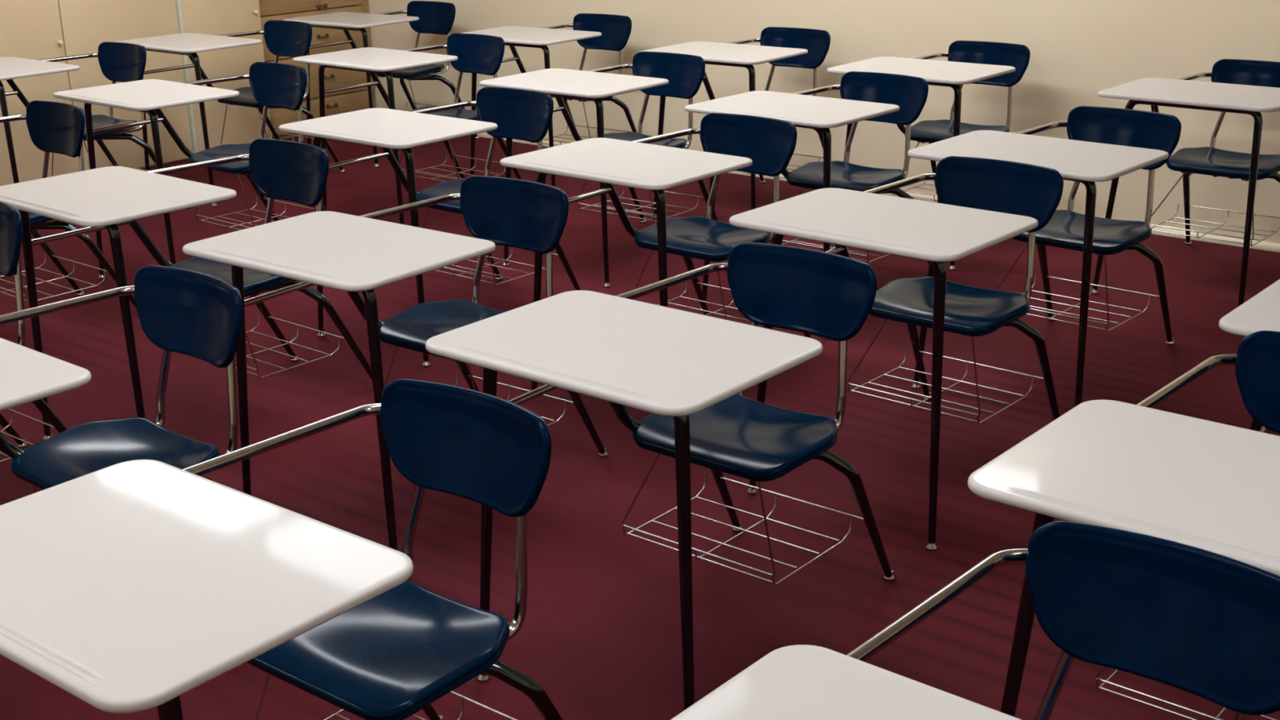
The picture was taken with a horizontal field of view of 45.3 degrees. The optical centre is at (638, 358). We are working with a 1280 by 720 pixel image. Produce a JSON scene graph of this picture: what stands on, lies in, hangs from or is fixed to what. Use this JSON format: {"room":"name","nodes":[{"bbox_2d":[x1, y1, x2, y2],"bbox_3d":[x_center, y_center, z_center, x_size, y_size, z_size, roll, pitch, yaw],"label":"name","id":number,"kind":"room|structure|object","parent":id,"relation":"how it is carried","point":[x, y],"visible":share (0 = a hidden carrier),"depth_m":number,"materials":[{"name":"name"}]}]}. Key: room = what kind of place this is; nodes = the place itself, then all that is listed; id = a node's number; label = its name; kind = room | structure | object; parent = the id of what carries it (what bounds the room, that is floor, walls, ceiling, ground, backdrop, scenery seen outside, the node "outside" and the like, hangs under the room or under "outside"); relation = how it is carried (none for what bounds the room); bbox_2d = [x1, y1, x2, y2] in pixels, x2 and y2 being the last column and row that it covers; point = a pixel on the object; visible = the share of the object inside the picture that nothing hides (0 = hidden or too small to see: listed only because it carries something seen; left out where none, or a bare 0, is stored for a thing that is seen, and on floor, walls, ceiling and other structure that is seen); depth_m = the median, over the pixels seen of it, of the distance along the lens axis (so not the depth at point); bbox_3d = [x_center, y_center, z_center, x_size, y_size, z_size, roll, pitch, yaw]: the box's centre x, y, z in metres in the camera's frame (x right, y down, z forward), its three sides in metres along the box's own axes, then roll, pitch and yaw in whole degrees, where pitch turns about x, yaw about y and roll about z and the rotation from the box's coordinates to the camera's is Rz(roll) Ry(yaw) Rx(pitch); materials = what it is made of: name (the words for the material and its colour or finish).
{"room":"classroom","nodes":[
{"label":"classroom","id":0,"kind":"room"},
{"bbox_2d":[0,135,1279,719],"bbox_3d":[-0.898,0.672,3.191,10.460,0.100,9.370,14,24,38],"label":"floor","id":1,"kind":"structure","parent":0,"point":[600,632],"depth_m":4.15,"materials":[{"name":"red carpet"}]},
{"bbox_2d":[0,201,67,462],"bbox_3d":[-1.828,0.069,3.683,0.618,0.765,1.002,14,24,37],"label":"student desk","id":2,"kind":"object","parent":1,"relation":"on","point":[11,222],"visible":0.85,"depth_m":3.83,"materials":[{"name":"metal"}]},
{"bbox_2d":[0,408,54,462],"bbox_3d":[-1.767,0.107,3.917,0.442,0.269,0.361,14,24,37],"label":"basket","id":3,"kind":"object","parent":2,"relation":"on","point":[48,413],"depth_m":3.96,"materials":[{"name":"metal"}]},
{"bbox_2d":[0,0,79,186],"bbox_3d":[-3.261,-1.894,7.337,0.531,2.200,0.724,14,24,38],"label":"storage cabinet","id":4,"kind":"object","parent":1,"relation":"on","point":[31,29],"visible":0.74,"depth_m":7.49,"materials":[{"name":"paint"}]},
{"bbox_2d":[0,100,136,308],"bbox_3d":[-2.207,-0.420,5.152,0.618,0.765,1.002,14,24,38],"label":"student desk","id":5,"kind":"object","parent":1,"relation":"on","point":[57,127],"visible":0.54,"depth_m":5.36,"materials":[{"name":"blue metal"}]},
{"bbox_2d":[0,253,106,302],"bbox_3d":[-2.143,-0.381,5.386,0.442,0.269,0.361,14,24,38],"label":"basket","id":6,"kind":"object","parent":5,"relation":"on","point":[101,258],"depth_m":5.43,"materials":[{"name":"metal"}]},
{"bbox_2d":[0,41,191,209],"bbox_3d":[-2.515,-0.959,6.765,0.618,0.765,1.002,14,24,37],"label":"student desk","id":7,"kind":"object","parent":1,"relation":"on","point":[123,62],"visible":0.63,"depth_m":6.88,"materials":[{"name":"silver metal"}]},
{"bbox_2d":[0,265,243,493],"bbox_3d":[-1.113,0.290,2.984,0.618,0.765,1.002,14,24,38],"label":"student desk","id":8,"kind":"object","parent":1,"relation":"on","point":[193,313],"visible":0.78,"depth_m":3.14,"materials":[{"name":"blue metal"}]},
{"bbox_2d":[57,0,192,170],"bbox_3d":[-2.828,-2.079,7.858,0.490,2.200,0.664,14,24,38],"label":"storage cabinet","id":9,"kind":"object","parent":1,"relation":"on","point":[86,24],"visible":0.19,"depth_m":7.88,"materials":[{"name":"paint"}]},
{"bbox_2d":[0,137,372,439],"bbox_3d":[-1.222,-0.174,4.362,0.618,0.765,1.002,14,24,38],"label":"student desk","id":10,"kind":"object","parent":1,"relation":"on","point":[106,197],"visible":0.67,"depth_m":4.21,"materials":[{"name":"silver metal"}]},
{"bbox_2d":[235,313,344,377],"bbox_3d":[-1.157,-0.135,4.595,0.442,0.269,0.361,14,24,38],"label":"basket","id":11,"kind":"object","parent":10,"relation":"on","point":[336,319],"depth_m":4.63,"materials":[{"name":"metal"}]},
{"bbox_2d":[175,0,197,153],"bbox_3d":[-2.603,-2.167,8.104,0.504,2.200,0.016,14,24,37],"label":"strip","id":12,"kind":"object","parent":1,"relation":"on","point":[178,3],"visible":0.02,"depth_m":8.16,"materials":[{"name":"metal"}]},
{"bbox_2d":[53,62,326,279],"bbox_3d":[-1.641,-0.720,6.003,0.618,0.765,1.002,14,24,39],"label":"student desk","id":13,"kind":"object","parent":1,"relation":"on","point":[277,85],"visible":0.66,"depth_m":5.95,"materials":[{"name":"silver metal"}]},
{"bbox_2d":[195,168,314,230],"bbox_3d":[-1.575,-0.680,6.236,0.442,0.269,0.361,14,24,39],"label":"basket","id":14,"kind":"object","parent":13,"relation":"on","point":[246,171],"depth_m":6.28,"materials":[{"name":"metal"}]},
{"bbox_2d":[180,0,271,151],"bbox_3d":[-2.428,-2.234,8.290,0.519,2.200,0.503,14,24,38],"label":"storage cabinet","id":15,"kind":"object","parent":1,"relation":"on","point":[242,124],"visible":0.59,"depth_m":8.35,"materials":[{"name":"paint"}]},
{"bbox_2d":[113,20,345,207],"bbox_3d":[-1.935,-1.220,7.502,0.618,0.765,1.002,13,24,37],"label":"student desk","id":16,"kind":"object","parent":1,"relation":"on","point":[282,37],"visible":0.55,"depth_m":7.49,"materials":[{"name":"silver metal"}]},
{"bbox_2d":[220,103,312,145],"bbox_3d":[-1.876,-1.181,7.737,0.442,0.269,0.361,13,24,37],"label":"basket","id":17,"kind":"object","parent":16,"relation":"on","point":[260,107],"depth_m":7.65,"materials":[{"name":"metal"}]},
{"bbox_2d":[0,378,563,719],"bbox_3d":[-0.460,0.520,2.263,0.618,0.765,1.002,13,23,37],"label":"student desk","id":18,"kind":"object","parent":1,"relation":"on","point":[131,586],"visible":1,"depth_m":2.05,"materials":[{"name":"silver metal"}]},
{"bbox_2d":[255,673,516,719],"bbox_3d":[-0.402,0.558,2.498,0.442,0.269,0.361,13,23,37],"label":"basket","id":19,"kind":"object","parent":18,"relation":"on","point":[510,679],"depth_m":2.40,"materials":[{"name":"metal"}]},
{"bbox_2d":[258,0,375,139],"bbox_3d":[-2.020,-2.412,8.791,0.469,2.200,0.822,14,24,38],"label":"tall cabinet","id":20,"kind":"object","parent":1,"relation":"on","point":[357,99],"visible":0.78,"depth_m":8.90,"materials":[{"name":"brown wood"}]},
{"bbox_2d":[283,0,479,167],"bbox_3d":[-1.324,-1.506,8.310,0.618,0.765,1.002,13,23,36],"label":"student desk","id":21,"kind":"object","parent":1,"relation":"on","point":[423,16],"visible":0.79,"depth_m":8.31,"materials":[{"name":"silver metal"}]},
{"bbox_2d":[368,79,438,111],"bbox_3d":[-1.270,-1.468,8.546,0.442,0.269,0.361,13,23,36],"label":"basket","id":22,"kind":"object","parent":21,"relation":"on","point":[404,86],"depth_m":8.73,"materials":[{"name":"metal"}]},
{"bbox_2d":[182,175,608,550],"bbox_3d":[-0.502,0.007,3.782,0.618,0.765,1.002,13,23,36],"label":"student desk","id":23,"kind":"object","parent":1,"relation":"on","point":[352,254],"visible":0.8,"depth_m":3.60,"materials":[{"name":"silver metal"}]},
{"bbox_2d":[383,346,573,426],"bbox_3d":[-0.447,0.046,4.018,0.442,0.269,0.361,13,23,36],"label":"basket","id":24,"kind":"object","parent":23,"relation":"on","point":[465,370],"depth_m":4.07,"materials":[{"name":"metal"}]},
{"bbox_2d":[293,33,522,224],"bbox_3d":[-0.933,-1.009,6.816,0.618,0.765,1.002,14,24,38],"label":"student desk","id":25,"kind":"object","parent":1,"relation":"on","point":[481,54],"visible":0.7,"depth_m":6.79,"materials":[{"name":"silver metal"}]},
{"bbox_2d":[399,139,505,181],"bbox_3d":[-0.868,-0.970,7.049,0.442,0.269,0.361,14,24,38],"label":"basket","id":26,"kind":"object","parent":25,"relation":"on","point":[501,142],"depth_m":7.12,"materials":[{"name":"metal"}]},
{"bbox_2d":[278,86,581,367],"bbox_3d":[-0.625,-0.483,5.242,0.618,0.765,1.002,14,24,37],"label":"student desk","id":27,"kind":"object","parent":1,"relation":"on","point":[521,114],"visible":0.66,"depth_m":5.18,"materials":[{"name":"silver metal"}]},
{"bbox_2d":[422,207,558,285],"bbox_3d":[-0.564,-0.445,5.476,0.442,0.269,0.361,14,24,37],"label":"basket","id":28,"kind":"object","parent":27,"relation":"on","point":[456,210],"depth_m":5.42,"materials":[{"name":"metal"}]},
{"bbox_2d":[460,13,637,186],"bbox_3d":[-0.359,-1.258,7.515,0.618,0.765,1.002,13,23,35],"label":"student desk","id":29,"kind":"object","parent":1,"relation":"on","point":[607,32],"visible":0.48,"depth_m":7.56,"materials":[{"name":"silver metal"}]},
{"bbox_2d":[530,100,632,145],"bbox_3d":[-0.307,-1.219,7.751,0.442,0.269,0.361,13,23,35],"label":"basket","id":30,"kind":"object","parent":29,"relation":"on","point":[620,103],"depth_m":7.72,"materials":[{"name":"metal"}]},
{"bbox_2d":[479,51,718,288],"bbox_3d":[-0.065,-0.777,6.074,0.618,0.765,1.002,13,24,37],"label":"student desk","id":31,"kind":"object","parent":1,"relation":"on","point":[677,75],"visible":0.73,"depth_m":6.08,"materials":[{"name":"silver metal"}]},
{"bbox_2d":[577,179,704,222],"bbox_3d":[-0.006,-0.738,6.309,0.442,0.269,0.361,13,24,37],"label":"basket","id":32,"kind":"object","parent":31,"relation":"on","point":[701,183],"depth_m":6.34,"materials":[{"name":"metal"}]},
{"bbox_2d":[499,112,811,390],"bbox_3d":[0.147,-0.293,4.630,0.618,0.765,1.002,14,24,38],"label":"student desk","id":33,"kind":"object","parent":1,"relation":"on","point":[756,144],"visible":0.91,"depth_m":4.60,"materials":[{"name":"silver metal"}]},
{"bbox_2d":[635,249,760,325],"bbox_3d":[0.212,-0.254,4.863,0.442,0.269,0.361,14,24,38],"label":"basket","id":34,"kind":"object","parent":33,"relation":"on","point":[717,255],"depth_m":4.82,"materials":[{"name":"metal"}]},
{"bbox_2d":[425,241,895,710],"bbox_3d":[0.151,0.236,3.065,0.618,0.765,1.002,14,24,37],"label":"student desk","id":35,"kind":"object","parent":1,"relation":"on","point":[692,371],"visible":0.99,"depth_m":2.94,"materials":[{"name":"plastic"}]},
{"bbox_2d":[622,453,863,585],"bbox_3d":[0.212,0.275,3.299,0.442,0.269,0.361,14,24,37],"label":"basket","id":36,"kind":"object","parent":35,"relation":"on","point":[855,479],"depth_m":3.24,"materials":[{"name":"metal"}]},
{"bbox_2d":[639,26,830,218],"bbox_3d":[0.529,-1.034,6.799,0.618,0.765,1.002,13,23,36],"label":"student desk","id":37,"kind":"object","parent":1,"relation":"on","point":[797,47],"visible":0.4,"depth_m":6.76,"materials":[{"name":"silver metal"}]},
{"bbox_2d":[732,153,822,178],"bbox_3d":[0.584,-0.996,7.034,0.442,0.269,0.361,13,23,36],"label":"basket","id":38,"kind":"object","parent":37,"relation":"on","point":[793,153],"depth_m":7.09,"materials":[{"name":"metal"}]},
{"bbox_2d":[684,71,928,339],"bbox_3d":[0.695,-0.574,5.427,0.618,0.765,1.002,15,24,39],"label":"student desk","id":39,"kind":"object","parent":1,"relation":"on","point":[882,97],"visible":0.84,"depth_m":5.46,"materials":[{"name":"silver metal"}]},
{"bbox_2d":[782,186,891,262],"bbox_3d":[0.761,-0.535,5.660,0.442,0.269,0.361,15,24,39],"label":"basket","id":40,"kind":"object","parent":39,"relation":"on","point":[857,188],"depth_m":5.54,"materials":[{"name":"metal"}]},
{"bbox_2d":[728,155,1063,551],"bbox_3d":[0.754,-0.060,3.904,0.618,0.765,1.002,14,24,39],"label":"student desk","id":41,"kind":"object","parent":1,"relation":"on","point":[984,203],"visible":0.99,"depth_m":3.85,"materials":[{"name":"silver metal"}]},
{"bbox_2d":[847,319,1044,423],"bbox_3d":[0.820,-0.021,4.137,0.442,0.269,0.361,14,24,39],"label":"basket","id":42,"kind":"object","parent":41,"relation":"on","point":[979,331],"depth_m":4.09,"materials":[{"name":"metal"}]},
{"bbox_2d":[826,40,1030,271],"bbox_3d":[1.262,-0.849,6.206,0.618,0.765,1.002,14,24,37],"label":"student desk","id":43,"kind":"object","parent":1,"relation":"on","point":[973,62],"visible":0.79,"depth_m":6.26,"materials":[{"name":"silver metal"}]},
{"bbox_2d":[892,141,937,200],"bbox_3d":[1.323,-0.810,6.441,0.442,0.269,0.361,14,24,37],"label":"basket","id":44,"kind":"object","parent":43,"relation":"on","point":[933,163],"depth_m":6.58,"materials":[{"name":"metal"}]},
{"bbox_2d":[671,520,1279,719],"bbox_3d":[0.449,0.692,1.698,0.618,0.765,1.002,14,24,38],"label":"student desk","id":45,"kind":"object","parent":1,"relation":"on","point":[1202,623],"visible":1,"depth_m":1.85,"materials":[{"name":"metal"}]},
{"bbox_2d":[907,106,1181,407],"bbox_3d":[1.305,-0.313,4.617,0.618,0.765,1.002,15,24,39],"label":"student desk","id":46,"kind":"object","parent":1,"relation":"on","point":[1104,144],"visible":0.84,"depth_m":4.61,"materials":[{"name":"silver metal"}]},
{"bbox_2d":[995,243,1159,331],"bbox_3d":[1.374,-0.274,4.849,0.442,0.269,0.361,15,24,39],"label":"basket","id":47,"kind":"object","parent":46,"relation":"on","point":[1109,249],"depth_m":4.79,"materials":[{"name":"metal"}]},
{"bbox_2d":[967,330,1279,719],"bbox_3d":[0.996,0.438,2.414,0.618,0.765,1.002,14,24,38],"label":"student desk","id":48,"kind":"object","parent":1,"relation":"on","point":[1140,468],"visible":0.75,"depth_m":2.17,"materials":[{"name":"silver metal"}]},
{"bbox_2d":[1095,666,1278,719],"bbox_3d":[1.060,0.477,2.648,0.442,0.269,0.361,14,24,38],"label":"basket","id":49,"kind":"object","parent":48,"relation":"on","point":[1104,668],"depth_m":2.68,"materials":[{"name":"metal"}]},
{"bbox_2d":[1090,58,1279,306],"bbox_3d":[2.114,-0.641,5.537,0.618,0.765,1.002,14,24,38],"label":"student desk","id":50,"kind":"object","parent":1,"relation":"on","point":[1246,86],"visible":0.98,"depth_m":5.46,"materials":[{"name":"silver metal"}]},
{"bbox_2d":[1150,172,1279,246],"bbox_3d":[2.179,-0.602,5.770,0.442,0.269,0.361,14,24,38],"label":"basket","id":51,"kind":"object","parent":50,"relation":"on","point":[1243,175],"depth_m":5.77,"materials":[{"name":"metal"}]},
{"bbox_2d":[1218,279,1279,431],"bbox_3d":[1.593,0.202,3.076,0.618,0.765,1.002,14,24,37],"label":"student desk","id":52,"kind":"object","parent":1,"relation":"on","point":[1261,312],"visible":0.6,"depth_m":2.82,"materials":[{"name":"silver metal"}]},
{"bbox_2d":[367,0,1279,243],"bbox_3d":[2.027,-1.873,6.086,10.460,2.750,0.121,14,24,38],"label":"wall","id":53,"kind":"structure","parent":0,"point":[1079,49],"depth_m":6.74,"materials":[{"name":"beige paint"}]},
{"bbox_2d":[476,132,1279,252],"bbox_3d":[2.200,-0.517,6.316,9.720,0.028,0.030,14,24,38],"label":"baseboard","id":54,"kind":"structure","parent":53,"relation":"attached to","point":[1266,246],"depth_m":6.30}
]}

